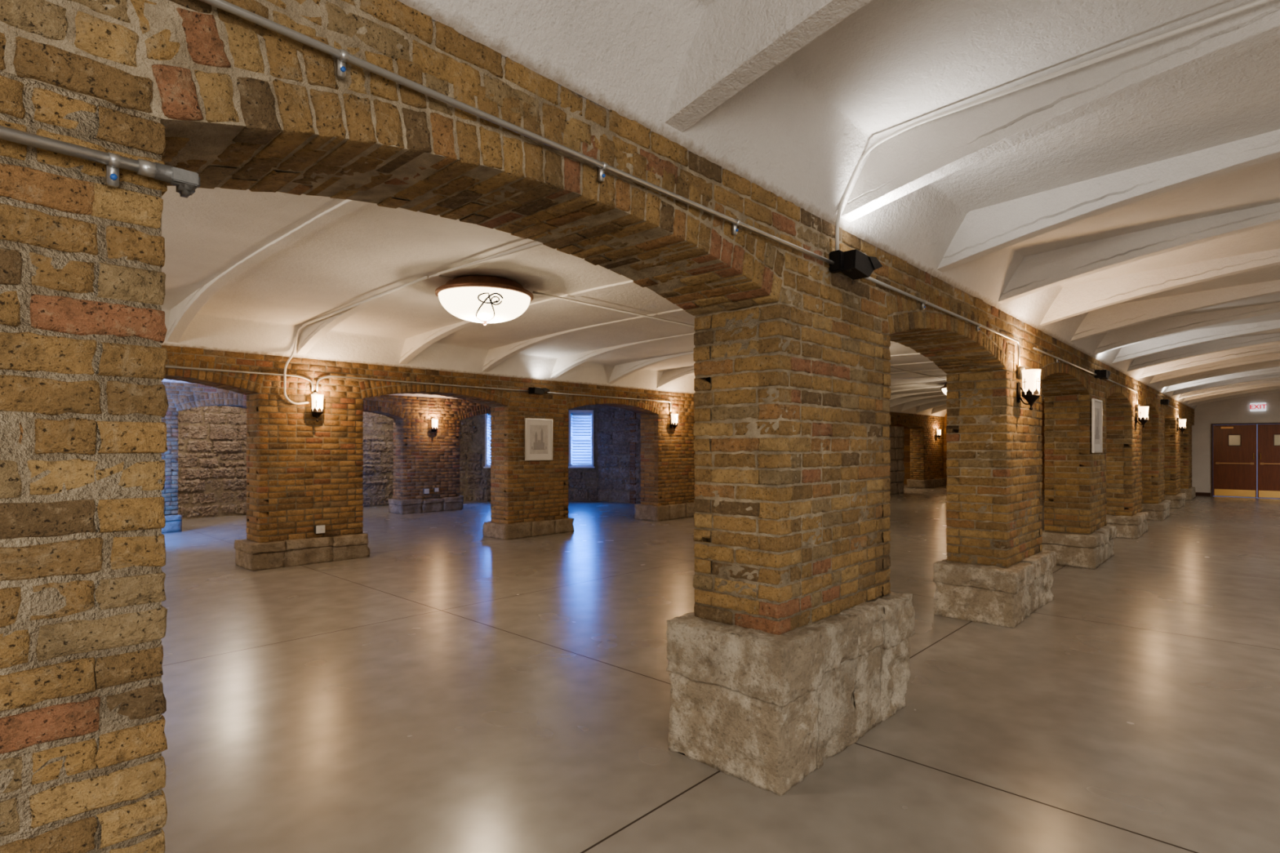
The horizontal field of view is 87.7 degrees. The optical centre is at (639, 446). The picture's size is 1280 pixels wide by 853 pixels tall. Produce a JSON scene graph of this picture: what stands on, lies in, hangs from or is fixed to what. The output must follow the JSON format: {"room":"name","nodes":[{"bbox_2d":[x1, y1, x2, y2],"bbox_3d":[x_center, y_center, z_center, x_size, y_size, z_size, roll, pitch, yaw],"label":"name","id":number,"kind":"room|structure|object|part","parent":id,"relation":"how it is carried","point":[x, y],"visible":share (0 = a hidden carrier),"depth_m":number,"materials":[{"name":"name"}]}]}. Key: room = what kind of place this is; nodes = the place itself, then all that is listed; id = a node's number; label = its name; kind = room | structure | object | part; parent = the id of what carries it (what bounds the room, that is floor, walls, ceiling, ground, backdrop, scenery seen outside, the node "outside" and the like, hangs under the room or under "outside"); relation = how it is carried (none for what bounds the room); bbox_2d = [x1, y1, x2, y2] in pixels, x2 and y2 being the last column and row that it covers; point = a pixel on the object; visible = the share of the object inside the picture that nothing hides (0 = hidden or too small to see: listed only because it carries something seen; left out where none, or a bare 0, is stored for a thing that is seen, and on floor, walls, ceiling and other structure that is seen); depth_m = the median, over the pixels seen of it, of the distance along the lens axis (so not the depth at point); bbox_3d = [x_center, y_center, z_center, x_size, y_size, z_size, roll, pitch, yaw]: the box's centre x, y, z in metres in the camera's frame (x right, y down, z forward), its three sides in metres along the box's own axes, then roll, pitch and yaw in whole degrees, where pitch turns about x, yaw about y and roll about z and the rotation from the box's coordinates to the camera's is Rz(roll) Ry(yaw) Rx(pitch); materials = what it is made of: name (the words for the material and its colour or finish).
{"room":"vaulted brick basement","nodes":[
{"label":"vaulted brick basement","id":0,"kind":"room"},
{"bbox_2d":[177,405,393,519],"bbox_3d":[-9.597,-0.013,13.674,0.347,3.074,12.840,0,0,43],"label":"wall","id":1,"kind":"structure","parent":0,"point":[212,439],"depth_m":14.27,"materials":[{"name":"stone"}]},
{"bbox_2d":[161,378,458,399],"bbox_3d":[-5.155,-1.383,11.631,4.560,0.515,15.900,0,0,43],"label":"ceiling","id":2,"kind":"structure","parent":0,"point":[163,380],"depth_m":15.00,"materials":[{"name":"beige paint"}]},
{"bbox_2d":[161,382,491,420],"bbox_3d":[-7.375,-0.877,12.927,0.466,0.515,14.750,0,0,43],"label":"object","id":3,"kind":"structure","parent":0,"point":[180,396],"depth_m":14.57,"materials":[{"name":"brown brick"}]},
{"bbox_2d":[459,404,598,501],"bbox_3d":[-3.162,-0.016,18.404,4.053,3.068,0.341,0,0,-2],"label":"wall","id":4,"kind":"structure","parent":0,"point":[475,482],"depth_m":18.28,"materials":[{"name":"stone"}]},
{"bbox_2d":[483,413,491,468],"bbox_3d":[-3.898,-0.205,18.311,0.750,1.590,0.240,0,0,-2],"label":"window","id":5,"kind":"structure","parent":4,"relation":"in","point":[487,437],"depth_m":18.26,"materials":[{"name":"glass"}]},
{"bbox_2d":[487,413,491,463],"bbox_3d":[-3.899,-0.241,18.334,0.580,1.408,0.055,0,0,-2],"label":"blind","id":6,"kind":"object","parent":5,"relation":"attached to","point":[488,437],"depth_m":18.34,"materials":[{"name":"white"}]},
{"bbox_2d":[568,409,595,467],"bbox_3d":[-1.614,-0.205,18.383,0.740,1.590,0.240,0,0,-2],"label":"window","id":7,"kind":"structure","parent":4,"relation":"in","point":[571,412],"depth_m":18.39,"materials":[{"name":"white paint"}]},
{"bbox_3d":[-1.612,0.570,18.318,0.740,0.040,0.110,0,0,-2],"label":"sill","id":8,"kind":"part","parent":7,"relation":"part of","materials":[{"name":"white paint"}]},
{"bbox_3d":[-1.617,-0.225,18.473,0.570,1.440,0.040,0,0,-2],"label":"sash","id":9,"kind":"part","parent":7,"relation":"part of","materials":[{"name":"white paint"}]},
{"bbox_2d":[571,412,591,463],"bbox_3d":[-1.615,-0.241,18.406,0.570,1.408,0.055,0,0,-2],"label":"blind","id":10,"kind":"object","parent":7,"relation":"attached to","point":[573,437],"depth_m":18.40,"materials":[{"name":"white plastic"}]},
{"bbox_2d":[161,345,944,429],"bbox_3d":[1.337,-0.892,14.856,0.506,0.486,29.490,0,0,43],"label":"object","id":11,"kind":"structure","parent":0,"point":[682,404],"depth_m":9.42,"materials":[{"name":"brown brick"}]},
{"bbox_2d":[165,365,313,391],"bbox_3d":[-6.343,-0.806,6.281,0.026,0.193,6.273,0,0,43],"label":"conduit","id":12,"kind":"object","parent":11,"relation":"attached to","point":[166,366],"visible":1,"depth_m":7.95,"materials":[{"name":"silver metal"}]},
{"bbox_2d":[315,375,528,391],"bbox_3d":[-3.012,-0.822,9.829,0.026,0.223,3.393,0,0,43],"label":"conduit","id":13,"kind":"object","parent":11,"relation":"attached to","point":[326,376],"visible":1,"depth_m":9.52,"materials":[{"name":"silver metal"}]},
{"bbox_2d":[528,386,549,395],"bbox_3d":[-1.692,-0.927,11.175,0.125,0.115,0.355,0,0,43],"label":"floodlight","id":14,"kind":"object","parent":11,"relation":"attached to","point":[535,390],"visible":1,"depth_m":11.09,"materials":[{"name":"black metal"}]},
{"bbox_2d":[546,391,671,411],"bbox_3d":[-0.470,-0.827,12.536,0.026,0.213,3.233,0,0,43],"label":"conduit","id":15,"kind":"object","parent":11,"relation":"attached to","point":[547,392],"visible":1,"depth_m":12.38,"materials":[{"name":"silver metal"}]},
{"bbox_2d":[161,185,1044,417],"bbox_3d":[4.037,-1.383,12.362,6.860,0.515,29.550,0,0,43],"label":"ceiling","id":16,"kind":"structure","parent":0,"point":[244,270],"depth_m":7.12,"materials":[{"name":"beige paint"}]},
{"bbox_2d":[284,275,428,404],"bbox_3d":[-3.128,-1.047,7.265,3.307,1.042,0.295,0,0,43],"label":"conduit","id":17,"kind":"object","parent":16,"relation":"attached to","point":[427,276],"visible":1,"depth_m":7.57,"materials":[{"name":"white metal"}]},
{"bbox_2d":[435,275,533,325],"bbox_3d":[-1.497,-1.375,6.440,0.924,0.410,0.924,0,0,43],"label":"ceiling light","id":18,"kind":"object","parent":16,"relation":"attached to","point":[485,300],"visible":1,"depth_m":6.14,"materials":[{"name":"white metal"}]},
{"bbox_3d":[-1.497,-1.335,6.440,0.870,0.250,0.870,0,0,43],"label":"lamp shade","id":19,"kind":"part","parent":18,"relation":"part of","materials":[{"name":"white glass"}]},
{"bbox_2d":[436,241,542,279],"bbox_3d":[-0.658,-1.522,5.151,3.012,0.089,0.393,0,0,43],"label":"conduit","id":20,"kind":"object","parent":16,"relation":"attached to","point":[438,274],"visible":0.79,"depth_m":5.46,"materials":[{"name":"white metal"}]},
{"bbox_2d":[533,291,1044,399],"bbox_3d":[6.439,-1.530,14.599,0.024,0.024,21.900,0,0,43],"label":"conduit","id":21,"kind":"object","parent":16,"relation":"attached to","point":[534,292],"visible":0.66,"depth_m":7.55,"materials":[{"name":"white metal"}]},
{"bbox_2d":[940,383,946,395],"bbox_3d":[7.936,-1.375,16.485,0.924,0.410,0.924,0,0,43],"label":"ceiling light","id":22,"kind":"object","parent":16,"relation":"attached to","point":[944,388],"visible":0.04,"depth_m":16.48,"materials":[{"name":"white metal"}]},
{"bbox_3d":[7.936,-1.335,16.485,0.870,0.250,0.870,0,0,43],"label":"lamp shade","id":23,"kind":"part","parent":22,"relation":"part of","materials":[{"name":"white glass"}]},
{"bbox_2d":[596,404,640,504],"bbox_3d":[0.373,-0.017,17.081,4.085,3.065,0.345,0,0,43],"label":"wall","id":24,"kind":"structure","parent":0,"point":[615,437],"depth_m":17.86,"materials":[{"name":"stone"}]},
{"bbox_2d":[630,412,635,503],"bbox_3d":[4.631,0.000,22.607,0.200,3.000,14.100,0,0,43],"label":"wall","id":25,"kind":"structure","parent":0,"point":[633,463],"depth_m":17.45,"materials":[{"name":"brick"}]},
{"bbox_2d":[161,484,1279,852],"bbox_3d":[4.030,1.500,12.472,22.000,0.001,29.700,0,0,43],"label":"floor","id":26,"kind":"structure","parent":0,"point":[449,687],"depth_m":3.81,"materials":[{"name":"concrete"}]},
{"bbox_2d":[0,72,168,852],"bbox_3d":[-1.546,0.411,1.021,0.679,2.183,1.472,0,0,43],"label":"brick pillar","id":27,"kind":"structure","parent":26,"relation":"on","point":[83,396],"depth_m":1.23,"materials":[{"name":"brick"}]},
{"bbox_2d":[0,125,156,188],"bbox_3d":[-2.037,-0.520,0.130,0.037,0.060,3.200,0,0,43],"label":"conduit","id":28,"kind":"object","parent":27,"relation":"attached to","point":[113,162],"visible":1,"depth_m":1.22,"materials":[{"name":"silver metal"}]},
{"bbox_2d":[153,162,199,197],"bbox_3d":[-0.920,-0.528,1.324,0.050,0.047,0.074,0,0,43],"label":"conduit elbow","id":29,"kind":"object","parent":27,"relation":"attached to","point":[186,182],"visible":1,"depth_m":1.31,"materials":[{"name":"grey metal"}]},
{"bbox_3d":[-0.897,-0.533,1.315,0.005,0.026,0.045,0,0,43],"label":"plate","id":30,"kind":"part","parent":29,"relation":"part of","materials":[{"name":"grey metal"}]},
{"bbox_2d":[161,410,182,533],"bbox_3d":[-8.871,0.425,11.308,0.635,2.150,1.756,0,0,43],"label":"brick pillar","id":31,"kind":"structure","parent":26,"relation":"on","point":[173,519],"depth_m":11.69,"materials":[{"name":"brick"}]},
{"bbox_2d":[234,392,370,571],"bbox_3d":[-4.392,0.410,8.740,0.696,2.180,1.469,0,0,43],"label":"brick pillar","id":32,"kind":"structure","parent":26,"relation":"on","point":[303,473],"depth_m":8.48,"materials":[{"name":"brown brick"}]},
{"bbox_2d":[311,391,324,422],"bbox_3d":[-4.134,-0.507,8.532,0.182,0.385,0.153,0,0,43],"label":"wall sconce","id":33,"kind":"object","parent":32,"relation":"attached to","point":[317,402],"visible":1,"depth_m":8.47,"materials":[{"name":"white glass"}]},
{"bbox_3d":[-4.123,-0.555,8.523,0.150,0.220,0.150,0,0,43],"label":"lamp shade","id":34,"kind":"part","parent":33,"relation":"part of","materials":[{"name":"white glass"}]},
{"bbox_2d":[314,524,324,533],"bbox_3d":[-4.138,1.070,8.618,0.058,0.110,0.120,0,0,43],"label":"electrical outlet","id":35,"kind":"object","parent":32,"relation":"attached to","point":[318,529],"visible":1,"depth_m":8.59,"materials":[{"name":"grey plastic"}]},
{"bbox_2d":[387,418,463,514],"bbox_3d":[-4.954,0.425,15.476,0.643,2.150,1.593,0,0,43],"label":"brick pillar","id":36,"kind":"structure","parent":26,"relation":"on","point":[423,459],"depth_m":15.21,"materials":[{"name":"brown brick"}]},
{"bbox_2d":[422,488,429,493],"bbox_3d":[-4.875,1.020,15.210,0.058,0.121,0.132,0,0,43],"label":"electrical outlet","id":37,"kind":"object","parent":36,"relation":"attached to","point":[426,491],"visible":1,"depth_m":15.19,"materials":[{"name":"grey plastic"}]},
{"bbox_3d":[-4.859,1.020,15.194,0.006,0.110,0.123,0,0,43],"label":"plate","id":38,"kind":"part","parent":37,"relation":"part of","materials":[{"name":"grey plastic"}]},
{"bbox_2d":[431,417,438,434],"bbox_3d":[-4.714,-0.468,15.291,0.182,0.385,0.153,0,0,43],"label":"wall sconce","id":39,"kind":"object","parent":36,"relation":"attached to","point":[434,421],"visible":1,"depth_m":15.23,"materials":[{"name":"white glass"}]},
{"bbox_3d":[-4.704,-0.515,15.282,0.150,0.220,0.150,0,0,43],"label":"lamp shade","id":40,"kind":"part","parent":39,"relation":"part of","materials":[{"name":"white glass"}]},
{"bbox_2d":[433,487,438,492],"bbox_3d":[-4.704,1.000,15.392,0.058,0.099,0.108,0,0,43],"label":"electrical outlet","id":41,"kind":"object","parent":36,"relation":"attached to","point":[435,489],"visible":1,"depth_m":15.37,"materials":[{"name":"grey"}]},
{"bbox_2d":[482,406,573,540],"bbox_3d":[-1.889,0.410,11.419,0.674,2.180,1.464,0,0,43],"label":"brick pillar","id":42,"kind":"structure","parent":26,"relation":"on","point":[529,498],"depth_m":11.08,"materials":[{"name":"brown brick"}]},
{"bbox_2d":[524,417,552,460],"bbox_3d":[-1.699,-0.117,11.226,0.030,0.705,0.580,0,0,43],"label":"framed picture","id":43,"kind":"object","parent":42,"relation":"attached to","point":[538,432],"visible":1,"depth_m":11.22,"materials":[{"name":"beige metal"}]},
{"bbox_2d":[529,424,547,453],"bbox_3d":[-1.700,-0.117,11.227,0.002,0.485,0.380,0,0,43],"label":"print","id":44,"kind":"object","parent":43,"relation":"attached to","point":[538,433],"depth_m":11.22,"materials":[{"name":"grey paper"}]},
{"bbox_2d":[634,413,694,521],"bbox_3d":[0.615,0.410,14.090,0.680,2.180,1.464,0,0,43],"label":"brick pillar","id":45,"kind":"structure","parent":26,"relation":"on","point":[667,455],"depth_m":13.73,"materials":[{"name":"brown brick"}]},
{"bbox_2d":[670,412,678,431],"bbox_3d":[0.699,-0.507,13.679,0.182,0.385,0.153,0,0,43],"label":"wall sconce","id":46,"kind":"object","parent":45,"relation":"attached to","point":[674,420],"visible":1,"depth_m":13.62,"materials":[{"name":"white glass"}]},
{"bbox_3d":[0.709,-0.555,13.669,0.150,0.220,0.150,0,0,43],"label":"lamp shade","id":47,"kind":"part","parent":46,"relation":"part of","materials":[{"name":"white glass"}]},
{"bbox_2d":[665,302,914,795],"bbox_3d":[0.866,0.410,3.588,0.683,2.180,1.473,0,0,43],"label":"brick pillar","id":48,"kind":"structure","parent":26,"relation":"on","point":[793,647],"depth_m":3.20,"materials":[{"name":"brick"}]},
{"bbox_2d":[0,0,1194,425],"bbox_3d":[6.696,-0.892,9.824,0.511,0.489,29.490,0,0,43],"label":"brick arch","id":49,"kind":"object","parent":48,"relation":"on","point":[242,104],"visible":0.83,"depth_m":1.91,"materials":[{"name":"brick"}]},
{"bbox_2d":[200,0,834,264],"bbox_3d":[-1.090,-0.895,1.140,0.034,0.057,5.970,0,0,43],"label":"conduit","id":50,"kind":"object","parent":49,"relation":"attached to","point":[342,56],"visible":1,"depth_m":1.76,"materials":[{"name":"silver metal"}]},
{"bbox_2d":[829,248,882,279],"bbox_3d":[1.112,-0.922,3.424,0.125,0.115,0.355,0,0,43],"label":"floodlight","id":51,"kind":"object","parent":49,"relation":"attached to","point":[855,264],"visible":0.97,"depth_m":3.33,"materials":[{"name":"black metal"}]},
{"bbox_2d":[863,276,1019,365],"bbox_3d":[2.247,-0.815,4.693,0.034,0.219,3.079,0,0,43],"label":"conduit","id":52,"kind":"object","parent":49,"relation":"attached to","point":[923,302],"visible":0.98,"depth_m":4.37,"materials":[{"name":"silver metal"}]},
{"bbox_2d":[1032,346,1096,375],"bbox_3d":[4.705,-0.895,7.311,0.034,0.057,3.100,0,0,43],"label":"conduit","id":53,"kind":"object","parent":49,"relation":"attached to","point":[1033,348],"visible":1,"depth_m":6.91,"materials":[{"name":"silver metal"}]},
{"bbox_2d":[1094,369,1111,379],"bbox_3d":[5.959,-0.922,8.585,0.125,0.115,0.355,0,0,43],"label":"floodlight","id":54,"kind":"object","parent":49,"relation":"attached to","point":[1100,374],"visible":0.97,"depth_m":8.48,"materials":[{"name":"black metal"}]},
{"bbox_2d":[1106,379,1137,404],"bbox_3d":[7.186,-0.813,9.946,0.018,0.216,3.239,0,0,43],"label":"conduit","id":55,"kind":"object","parent":49,"relation":"attached to","point":[1107,380],"visible":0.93,"depth_m":10.39,"materials":[{"name":"silver metal"}]},
{"bbox_2d":[1160,399,1169,404],"bbox_3d":[10.956,-0.922,13.907,0.125,0.115,0.355,0,0,43],"label":"floodlight","id":56,"kind":"object","parent":49,"relation":"attached to","point":[1165,402],"visible":1,"depth_m":13.80,"materials":[{"name":"black metal"}]},
{"bbox_2d":[1167,404,1178,417],"bbox_3d":[12.115,-0.813,15.195,0.018,0.216,3.039,0,0,43],"label":"conduit","id":57,"kind":"object","parent":49,"relation":"attached to","point":[1167,405],"visible":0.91,"depth_m":16.29,"materials":[{"name":"silver metal"}]},
{"bbox_2d":[888,425,904,494],"bbox_3d":[7.641,0.417,21.321,1.090,2.166,1.500,0,0,43],"label":"stone pillar","id":58,"kind":"structure","parent":26,"relation":"on","point":[896,464],"depth_m":21.07,"materials":[{"name":"brown brick"}]},
{"bbox_2d":[906,428,946,488],"bbox_3d":[10.669,0.410,24.793,0.682,2.180,2.177,0,0,43],"label":"brick pillar","id":59,"kind":"structure","parent":26,"relation":"on","point":[926,450],"depth_m":24.20,"materials":[{"name":"brown brick"}]},
{"bbox_2d":[935,428,941,439],"bbox_3d":[11.070,-0.468,24.723,0.182,0.385,0.153,0,0,43],"label":"wall sconce","id":60,"kind":"object","parent":59,"relation":"attached to","point":[939,431],"visible":1,"depth_m":24.67,"materials":[{"name":"white glass"}]},
{"bbox_3d":[11.080,-0.515,24.713,0.150,0.220,0.150,0,0,43],"label":"lamp shade","id":61,"kind":"part","parent":60,"relation":"part of","materials":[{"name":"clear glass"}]},
{"bbox_2d":[933,369,1056,628],"bbox_3d":[3.343,0.411,6.228,0.678,2.181,1.474,0,0,43],"label":"brick pillar","id":62,"kind":"structure","parent":26,"relation":"on","point":[996,570],"depth_m":5.82,"materials":[{"name":"brick"}]},
{"bbox_2d":[1017,366,1040,410],"bbox_3d":[3.394,-0.507,5.812,0.182,0.385,0.153,0,0,43],"label":"wall sconce","id":63,"kind":"object","parent":62,"relation":"attached to","point":[1030,378],"visible":1,"depth_m":5.76,"materials":[{"name":"white glass"}]},
{"bbox_3d":[3.334,-0.475,5.868,0.018,0.190,0.056,0,0,43],"label":"plate","id":64,"kind":"part","parent":63,"relation":"part of","materials":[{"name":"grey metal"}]},
{"bbox_3d":[3.405,-0.555,5.802,0.150,0.220,0.150,0,0,43],"label":"lamp shade","id":65,"kind":"part","parent":63,"relation":"part of","materials":[{"name":"white glass"}]},
{"bbox_2d":[1041,394,1116,568],"bbox_3d":[5.822,0.410,8.867,0.679,2.180,1.459,0,0,43],"label":"brick pillar","id":66,"kind":"structure","parent":26,"relation":"on","point":[1076,528],"depth_m":8.44,"materials":[{"name":"brick"}]},
{"bbox_2d":[1091,398,1102,453],"bbox_3d":[5.843,-0.260,8.520,0.030,0.680,0.580,0,0,43],"label":"framed picture","id":67,"kind":"object","parent":66,"relation":"attached to","point":[1096,404],"visible":1,"depth_m":8.51,"materials":[{"name":"beige paper"}]},
{"bbox_2d":[1094,407,1099,444],"bbox_3d":[5.841,-0.260,8.521,0.002,0.460,0.380,0,0,43],"label":"print","id":68,"kind":"object","parent":67,"relation":"attached to","point":[1096,409],"depth_m":8.52,"materials":[{"name":"grey paper"}]},
{"bbox_2d":[1106,406,1148,539],"bbox_3d":[8.297,0.410,11.506,0.678,2.180,1.470,0,0,43],"label":"brick pillar","id":69,"kind":"structure","parent":26,"relation":"on","point":[1124,436],"depth_m":11.05,"materials":[{"name":"brick"}]},
{"bbox_2d":[1135,404,1149,427],"bbox_3d":[8.384,-0.507,11.126,0.182,0.385,0.153,0,0,43],"label":"wall sconce","id":70,"kind":"object","parent":69,"relation":"attached to","point":[1144,412],"visible":1,"depth_m":11.08,"materials":[{"name":"white glass"}]},
{"bbox_3d":[8.395,-0.555,11.116,0.150,0.220,0.150,0,0,43],"label":"lamp shade","id":71,"kind":"part","parent":70,"relation":"part of","materials":[{"name":"white glass"}]},
{"bbox_2d":[1142,414,1171,520],"bbox_3d":[10.780,0.410,14.142,0.679,2.180,1.466,0,0,43],"label":"brick pillar","id":72,"kind":"structure","parent":26,"relation":"on","point":[1153,501],"depth_m":13.66,"materials":[{"name":"brick"}]},
{"bbox_2d":[1164,419,1185,508],"bbox_3d":[13.258,0.410,16.780,0.683,2.180,1.463,0,0,43],"label":"brick pillar","id":73,"kind":"structure","parent":26,"relation":"on","point":[1172,437],"depth_m":16.28,"materials":[{"name":"brick"}]},
{"bbox_2d":[1177,417,1186,433],"bbox_3d":[13.245,-0.507,16.302,0.182,0.385,0.153,0,0,43],"label":"wall sconce","id":74,"kind":"object","parent":73,"relation":"attached to","point":[1182,423],"visible":1,"depth_m":16.26,"materials":[{"name":"white glass"}]},
{"bbox_3d":[13.255,-0.555,16.292,0.150,0.220,0.150,0,0,43],"label":"lamp shade","id":75,"kind":"part","parent":74,"relation":"part of","materials":[{"name":"white glass"}]},
{"bbox_2d":[1180,423,1195,499],"bbox_3d":[15.702,0.410,19.400,0.657,2.180,1.355,0,0,43],"label":"brick pillar","id":76,"kind":"structure","parent":26,"relation":"on","point":[1186,487],"depth_m":18.91,"materials":[{"name":"brick"}]},
{"bbox_2d":[398,0,1279,409],"bbox_3d":[9.373,-1.383,7.351,6.800,0.515,29.550,0,0,43],"label":"ceiling","id":77,"kind":"structure","parent":0,"point":[1124,208],"depth_m":2.99,"materials":[{"name":"white paint"}]},
{"bbox_2d":[835,0,1273,250],"bbox_3d":[2.205,-1.277,2.187,3.379,0.584,0.030,0,0,44],"label":"conduit","id":78,"kind":"object","parent":77,"relation":"attached to","point":[1257,2],"visible":0.98,"depth_m":2.71,"materials":[{"name":"white metal"}]},
{"bbox_2d":[891,392,1279,496],"bbox_3d":[15.658,-0.100,21.787,17.400,3.200,0.200,0,0,43],"label":"wall","id":79,"kind":"structure","parent":0,"point":[1233,411],"depth_m":20.20,"materials":[{"name":"paint"}]},
{"bbox_2d":[1195,492,1210,496],"bbox_3d":[19.446,1.450,18.078,6.800,0.100,0.020,0,0,43],"label":"baseboard","id":80,"kind":"structure","parent":79,"relation":"attached to","point":[1204,494],"depth_m":20.26,"materials":[{"name":"brown wood"}]},
{"bbox_2d":[1213,424,1257,497],"bbox_3d":[17.596,0.422,19.731,0.972,2.136,0.254,0,0,43],"label":"door","id":81,"kind":"structure","parent":79,"relation":"in","point":[1234,446],"depth_m":19.79,"materials":[{"name":"brown wood"}]},
{"bbox_3d":[17.665,-0.185,19.805,0.260,0.310,0.010,0,0,43],"label":"vision pane","id":82,"kind":"part","parent":81,"relation":"part of","materials":[{"name":"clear glass"}]},
{"bbox_3d":[17.650,1.380,19.789,0.912,0.200,0.004,0,0,43],"label":"kick plate","id":83,"kind":"part","parent":81,"relation":"part of","materials":[{"name":"gold metal"}]},
{"bbox_2d":[1211,422,1279,496],"bbox_3d":[18.033,0.407,19.480,2.030,2.185,0.150,0,0,43],"label":"trim","id":84,"kind":"structure","parent":79,"relation":"attached to","point":[1212,424],"depth_m":20.10,"materials":[{"name":"brown wood"}]},
{"bbox_2d":[1249,402,1266,411],"bbox_3d":[17.997,-1.150,19.406,0.353,0.230,0.067,0,0,43],"label":"exit sign","id":85,"kind":"object","parent":79,"relation":"attached to","point":[1253,406],"visible":1,"depth_m":19.39,"materials":[{"name":"white"}]},
{"bbox_2d":[1257,423,1279,498],"bbox_3d":[18.310,0.422,19.060,0.972,2.136,0.254,0,0,43],"label":"door","id":86,"kind":"structure","parent":79,"relation":"in","point":[1268,435],"depth_m":19.28,"materials":[{"name":"brown wood"}]},
{"bbox_3d":[18.365,1.380,19.118,0.912,0.200,0.004,0,0,43],"label":"kick plate","id":87,"kind":"part","parent":86,"relation":"part of","materials":[{"name":"gold metal"}]},
{"bbox_3d":[18.380,-0.185,19.134,0.260,0.310,0.010,0,0,43],"label":"vision pane","id":88,"kind":"part","parent":86,"relation":"part of","materials":[{"name":"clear glass"}]}
]}

